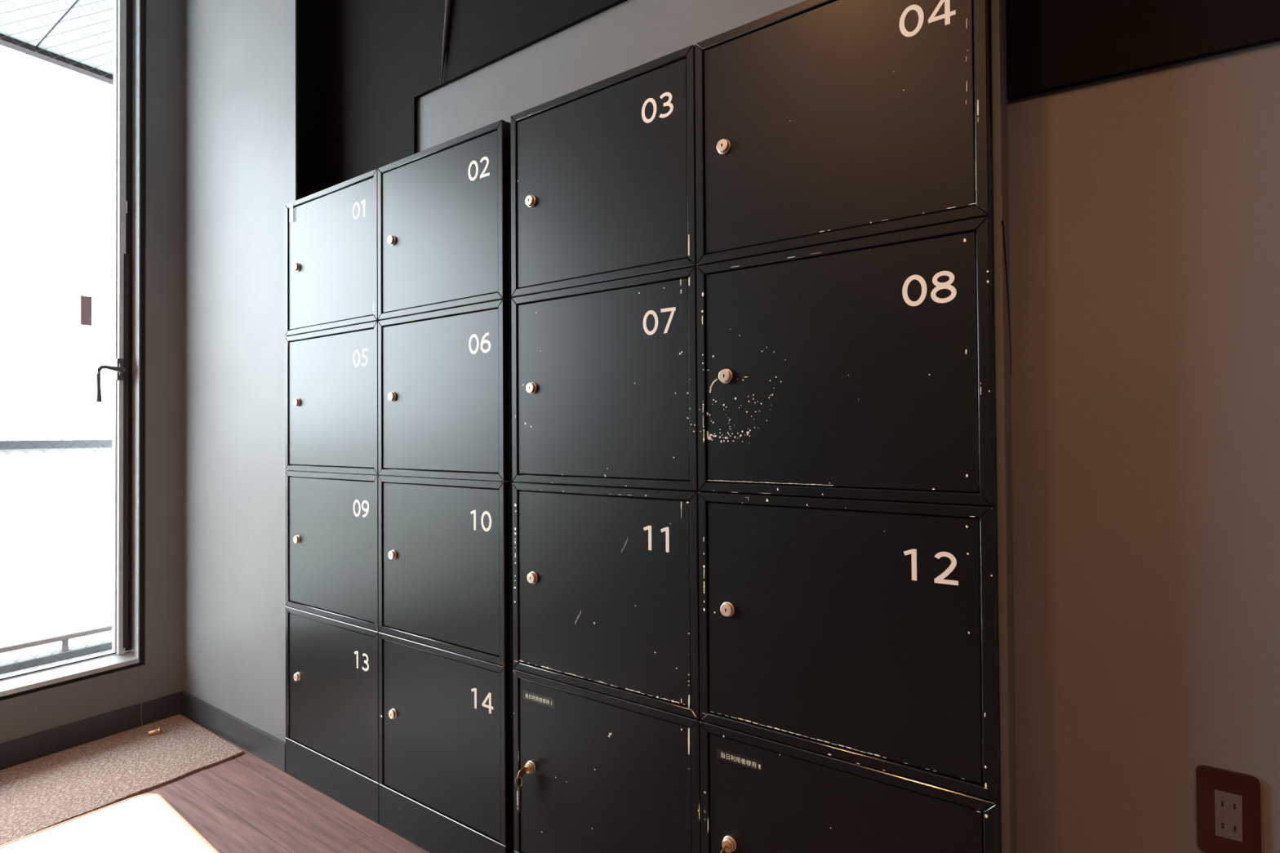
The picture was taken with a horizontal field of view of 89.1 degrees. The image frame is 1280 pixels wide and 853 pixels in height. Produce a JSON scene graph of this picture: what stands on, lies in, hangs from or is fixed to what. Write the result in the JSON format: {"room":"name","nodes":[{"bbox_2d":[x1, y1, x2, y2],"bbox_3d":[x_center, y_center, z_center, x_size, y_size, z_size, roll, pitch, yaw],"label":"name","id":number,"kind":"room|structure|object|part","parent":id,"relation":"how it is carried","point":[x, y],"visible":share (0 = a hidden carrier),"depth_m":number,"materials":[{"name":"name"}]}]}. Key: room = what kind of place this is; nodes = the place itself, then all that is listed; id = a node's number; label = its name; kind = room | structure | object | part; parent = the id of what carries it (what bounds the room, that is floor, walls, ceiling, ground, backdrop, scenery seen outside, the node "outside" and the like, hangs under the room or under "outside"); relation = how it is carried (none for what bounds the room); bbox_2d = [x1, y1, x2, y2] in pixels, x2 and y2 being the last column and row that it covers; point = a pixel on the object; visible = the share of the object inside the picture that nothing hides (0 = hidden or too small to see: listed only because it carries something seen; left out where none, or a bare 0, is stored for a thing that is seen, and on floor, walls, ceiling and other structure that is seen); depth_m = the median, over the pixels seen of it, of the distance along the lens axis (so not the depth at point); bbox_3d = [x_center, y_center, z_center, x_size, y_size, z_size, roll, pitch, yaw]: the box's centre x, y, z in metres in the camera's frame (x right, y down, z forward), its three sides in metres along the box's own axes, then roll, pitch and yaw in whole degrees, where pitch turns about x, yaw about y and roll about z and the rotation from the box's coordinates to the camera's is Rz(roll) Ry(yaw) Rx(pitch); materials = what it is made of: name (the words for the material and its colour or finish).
{"room":"locker room","nodes":[
{"label":"locker room","id":0,"kind":"room"},
{"bbox_2d":[0,0,113,84],"bbox_3d":[-3.162,-1.905,1.764,1.130,0.225,5.200,-1,-1,34],"label":"ceiling","id":1,"kind":"structure","parent":0,"point":[6,6],"depth_m":2.98,"materials":[{"name":"paint"}]},
{"bbox_2d":[0,0,184,743],"bbox_3d":[-3.090,-0.385,0.684,0.150,2.950,4.510,-1,-1,34],"label":"wall","id":2,"kind":"structure","parent":0,"point":[162,673],"depth_m":2.44,"materials":[{"name":"grey paint"}]},
{"bbox_2d":[0,0,145,699],"bbox_3d":[-2.374,-0.415,1.695,0.126,2.576,1.787,-1,-1,34],"label":"window","id":3,"kind":"structure","parent":2,"relation":"in","point":[127,612],"depth_m":2.38,"materials":[{"name":"black"}]},
{"bbox_3d":[-1.895,-0.167,2.324,0.047,0.162,0.090,-1,-1,34],"label":"handle","id":4,"kind":"part","parent":3,"relation":"part of","materials":[{"name":"grey metal"}]},
{"bbox_2d":[0,691,182,770],"bbox_3d":[-3.012,1.045,0.628,0.009,0.088,4.500,-1,-1,34],"label":"baseboard","id":5,"kind":"structure","parent":2,"relation":"attached to","point":[35,746],"depth_m":2.24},
{"bbox_2d":[120,715,430,852],"bbox_3d":[-0.529,1.108,-0.713,5.920,0.100,5.100,-1,-1,34],"label":"floor","id":6,"kind":"structure","parent":0,"point":[243,803],"depth_m":1.82,"materials":[{"name":"brown wood"}]},
{"bbox_2d":[0,793,219,852],"bbox_3d":[-1.253,1.076,1.391,0.956,0.018,0.626,-1,-1,37],"label":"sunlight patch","id":7,"kind":"object","parent":6,"relation":"on","point":[147,823],"visible":1,"depth_m":1.71,"materials":[{"name":"white fabric"}]},
{"bbox_2d":[0,714,244,844],"bbox_3d":[-1.940,1.090,1.727,0.524,0.008,1.444,-1,-1,34],"label":"floor mat","id":8,"kind":"object","parent":6,"relation":"on","point":[43,793],"visible":0.91,"depth_m":2.05,"materials":[{"name":"beige carpet"}]},
{"bbox_2d":[120,720,160,748],"bbox_3d":[-1.746,1.047,2.290,0.096,0.092,0.192,0,-1,-17],"label":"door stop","id":9,"kind":"object","parent":8,"relation":"on","point":[155,731],"visible":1,"depth_m":2.29,"materials":[{"name":"gold metal"}]},
{"bbox_2d":[285,606,379,823],"bbox_3d":[-0.795,0.828,2.092,0.490,0.524,0.447,-1,-1,34],"label":"locker","id":10,"kind":"object","parent":6,"relation":"on","point":[332,664],"visible":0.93,"depth_m":1.91,"materials":[{"name":"black metal"}]},
{"bbox_3d":[-0.912,0.780,1.921,0.452,0.392,0.012,-1,-1,34],"label":"door","id":11,"kind":"part","parent":10,"relation":"part of","materials":[{"name":"black paint"}]},
{"bbox_3d":[-0.911,1.033,1.917,0.488,0.111,0.016,-1,-1,34],"label":"kick plate","id":12,"kind":"part","parent":10,"relation":"part of","materials":[{"name":"black paint"}]},
{"bbox_2d":[285,470,380,631],"bbox_3d":[-0.799,0.352,2.097,0.490,0.427,0.447,-1,-1,34],"label":"locker","id":13,"kind":"object","parent":10,"relation":"on","point":[332,518],"visible":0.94,"depth_m":1.91,"materials":[{"name":"black metal"}]},
{"bbox_2d":[284,320,378,475],"bbox_3d":[-0.801,-0.075,2.102,0.490,0.425,0.447,-1,-1,34],"label":"locker","id":14,"kind":"object","parent":13,"relation":"on","point":[331,375],"visible":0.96,"depth_m":1.92,"materials":[{"name":"black metal"}]},
{"bbox_2d":[284,168,380,336],"bbox_3d":[-0.804,-0.498,2.106,0.490,0.421,0.447,-1,-1,34],"label":"locker","id":15,"kind":"object","parent":14,"relation":"on","point":[331,233],"visible":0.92,"depth_m":1.92,"materials":[{"name":"black metal"}]},
{"bbox_2d":[378,631,514,852],"bbox_3d":[-0.391,0.823,1.816,0.488,0.524,0.447,-1,-1,34],"label":"locker","id":16,"kind":"object","parent":6,"relation":"on","point":[446,717],"visible":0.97,"depth_m":1.62,"materials":[{"name":"black metal"}]},
{"bbox_3d":[-0.507,1.028,1.642,0.486,0.111,0.016,-1,-1,34],"label":"kick plate","id":17,"kind":"part","parent":16,"relation":"part of","materials":[{"name":"black paint"}]},
{"bbox_2d":[377,475,516,666],"bbox_3d":[-0.394,0.346,1.821,0.488,0.427,0.447,-1,-1,34],"label":"locker","id":18,"kind":"object","parent":16,"relation":"on","point":[446,544],"visible":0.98,"depth_m":1.62,"materials":[{"name":"black metal"}]},
{"bbox_2d":[377,299,512,480],"bbox_3d":[-0.397,-0.081,1.826,0.488,0.425,0.447,-1,-1,34],"label":"locker","id":19,"kind":"object","parent":18,"relation":"on","point":[445,375],"visible":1,"depth_m":1.63,"materials":[{"name":"black metal"}]},
{"bbox_2d":[377,119,513,319],"bbox_3d":[-0.400,-0.504,1.831,0.488,0.421,0.447,-1,-1,34],"label":"locker","id":20,"kind":"object","parent":19,"relation":"on","point":[444,209],"visible":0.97,"depth_m":1.63,"materials":[{"name":"black metal"}]},
{"bbox_2d":[513,669,701,852],"bbox_3d":[0.033,0.817,1.528,0.486,0.524,0.447,-1,-1,34],"label":"locker","id":21,"kind":"object","parent":6,"relation":"on","point":[609,774],"visible":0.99,"depth_m":1.35,"materials":[{"name":"black metal"}]},
{"bbox_2d":[515,764,531,812],"bbox_3d":[-0.260,0.800,1.438,0.022,0.094,0.034,-1,-1,42],"label":"key","id":22,"kind":"object","parent":21,"relation":"hanging from","point":[527,768],"visible":1,"depth_m":1.43,"materials":[{"name":"gold metal"}]},
{"bbox_2d":[512,481,700,719],"bbox_3d":[0.029,0.340,1.533,0.486,0.427,0.447,-1,-1,34],"label":"locker","id":23,"kind":"object","parent":21,"relation":"on","point":[606,579],"visible":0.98,"depth_m":1.34,"materials":[{"name":"black metal"}]},
{"bbox_2d":[511,266,697,490],"bbox_3d":[0.027,-0.087,1.538,0.486,0.425,0.447,-1,-1,34],"label":"locker","id":24,"kind":"object","parent":23,"relation":"on","point":[604,375],"visible":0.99,"depth_m":1.34,"materials":[{"name":"black metal"}]},
{"bbox_2d":[511,44,698,297],"bbox_3d":[0.024,-0.510,1.542,0.486,0.421,0.447,-1,-1,34],"label":"locker","id":25,"kind":"object","parent":24,"relation":"on","point":[603,171],"visible":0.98,"depth_m":1.34,"materials":[{"name":"black metal"}]},
{"bbox_2d":[699,720,1000,852],"bbox_3d":[0.437,0.811,1.253,0.489,0.524,0.447,-1,-1,34],"label":"locker","id":26,"kind":"object","parent":6,"relation":"on","point":[758,794],"visible":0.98,"depth_m":1.09,"materials":[{"name":"black metal"}]},
{"bbox_2d":[720,840,732,852],"bbox_3d":[0.148,0.768,1.160,0.021,0.041,0.032,-1,-1,34],"label":"key","id":27,"kind":"object","parent":26,"relation":"attached to","point":[726,846],"visible":1,"depth_m":1.17,"materials":[{"name":"gold metal"}]},
{"bbox_2d":[697,491,999,801],"bbox_3d":[0.433,0.334,1.258,0.489,0.427,0.447,-1,-1,34],"label":"locker","id":28,"kind":"object","parent":26,"relation":"on","point":[862,632],"visible":0.96,"depth_m":1.05,"materials":[{"name":"black metal"}]},
{"bbox_2d":[696,216,996,506],"bbox_3d":[0.431,-0.092,1.263,0.489,0.425,0.447,-1,-1,34],"label":"locker","id":29,"kind":"object","parent":28,"relation":"on","point":[862,368],"visible":0.98,"depth_m":1.06,"materials":[{"name":"black metal"}]},
{"bbox_2d":[694,0,993,265],"bbox_3d":[0.428,-0.516,1.267,0.489,0.421,0.447,-1,-1,34],"label":"locker","id":30,"kind":"object","parent":29,"relation":"on","point":[818,122],"visible":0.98,"depth_m":1.07,"materials":[{"name":"black metal"}]},
{"bbox_2d":[183,0,1279,852],"bbox_3d":[0.730,-0.405,1.168,5.920,2.950,0.590,-1,-1,34],"label":"wall","id":31,"kind":"structure","parent":0,"point":[1136,215],"depth_m":0.99,"materials":[{"name":"grey paint"}]},
{"bbox_2d":[182,691,285,772],"bbox_3d":[-1.432,1.052,2.268,0.757,0.088,0.009,-1,-1,34],"label":"baseboard","id":32,"kind":"structure","parent":31,"relation":"attached to","point":[257,742],"depth_m":2.23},
{"bbox_2d":[296,0,626,199],"bbox_3d":[-0.253,-1.295,1.566,1.934,1.146,0.125,-1,-1,34],"label":"wall panel","id":33,"kind":"object","parent":31,"relation":"attached to","point":[364,66],"visible":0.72,"depth_m":1.99,"materials":[{"name":"black paint"}]},
{"bbox_3d":[-0.505,-1.401,1.791,0.145,0.868,0.017,-1,-1,36],"label":"rod","id":34,"kind":"part","parent":33,"relation":"part of","materials":[{"name":"black metal"}]},
{"bbox_2d":[1006,0,1279,100],"bbox_3d":[1.825,-1.167,0.220,2.984,1.459,0.010,-1,-1,34],"label":"wall panel","id":35,"kind":"object","parent":31,"relation":"attached to","point":[1052,45],"visible":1,"depth_m":0.97,"materials":[{"name":"black paint"}]},
{"bbox_2d":[1195,764,1261,852],"bbox_3d":[0.815,0.538,0.900,0.066,0.120,0.008,-1,-1,34],"label":"wall outlet","id":36,"kind":"object","parent":31,"relation":"attached to","point":[1228,811],"visible":1,"depth_m":0.90,"materials":[{"name":"brown plastic"}]},
{"label":"outside","id":37,"kind":"structure","parent":0,"visible":0},
{"bbox_2d":[0,637,125,680],"bbox_3d":[-3.142,1.162,1.731,1.130,0.180,5.200,-1,-1,34],"label":"floor","id":38,"kind":"structure","parent":37,"point":[43,656],"depth_m":3.10,"materials":[{"name":"concrete"}]},
{"bbox_2d":[0,439,112,653],"bbox_3d":[-3.563,0.568,2.022,0.060,1.020,5.200,-1,-1,34],"label":"balcony railing","id":39,"kind":"object","parent":38,"relation":"on","point":[26,446],"visible":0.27,"depth_m":3.12,"materials":[{"name":"grey metal"}]},
{"bbox_3d":[-3.560,1.014,2.017,0.036,0.022,5.200,-1,-1,34],"label":"rail","id":40,"kind":"part","parent":39,"relation":"part of","materials":[{"name":"grey metal"}]},
{"bbox_3d":[-3.566,0.077,2.027,0.060,0.038,5.200,-1,-1,34],"label":"rail","id":41,"kind":"part","parent":39,"relation":"part of","materials":[{"name":"grey metal"}]},
{"bbox_3d":[-3.566,0.110,2.027,0.030,0.026,5.200,-1,-1,34],"label":"sub rail","id":42,"kind":"part","parent":39,"relation":"part of","materials":[{"name":"grey metal"}]},
{"bbox_3d":[-2.789,1.059,3.149,0.024,0.052,0.024,-1,-1,34],"label":"post","id":43,"kind":"part","parent":39,"relation":"part of","materials":[{"name":"grey metal"}]}
]}

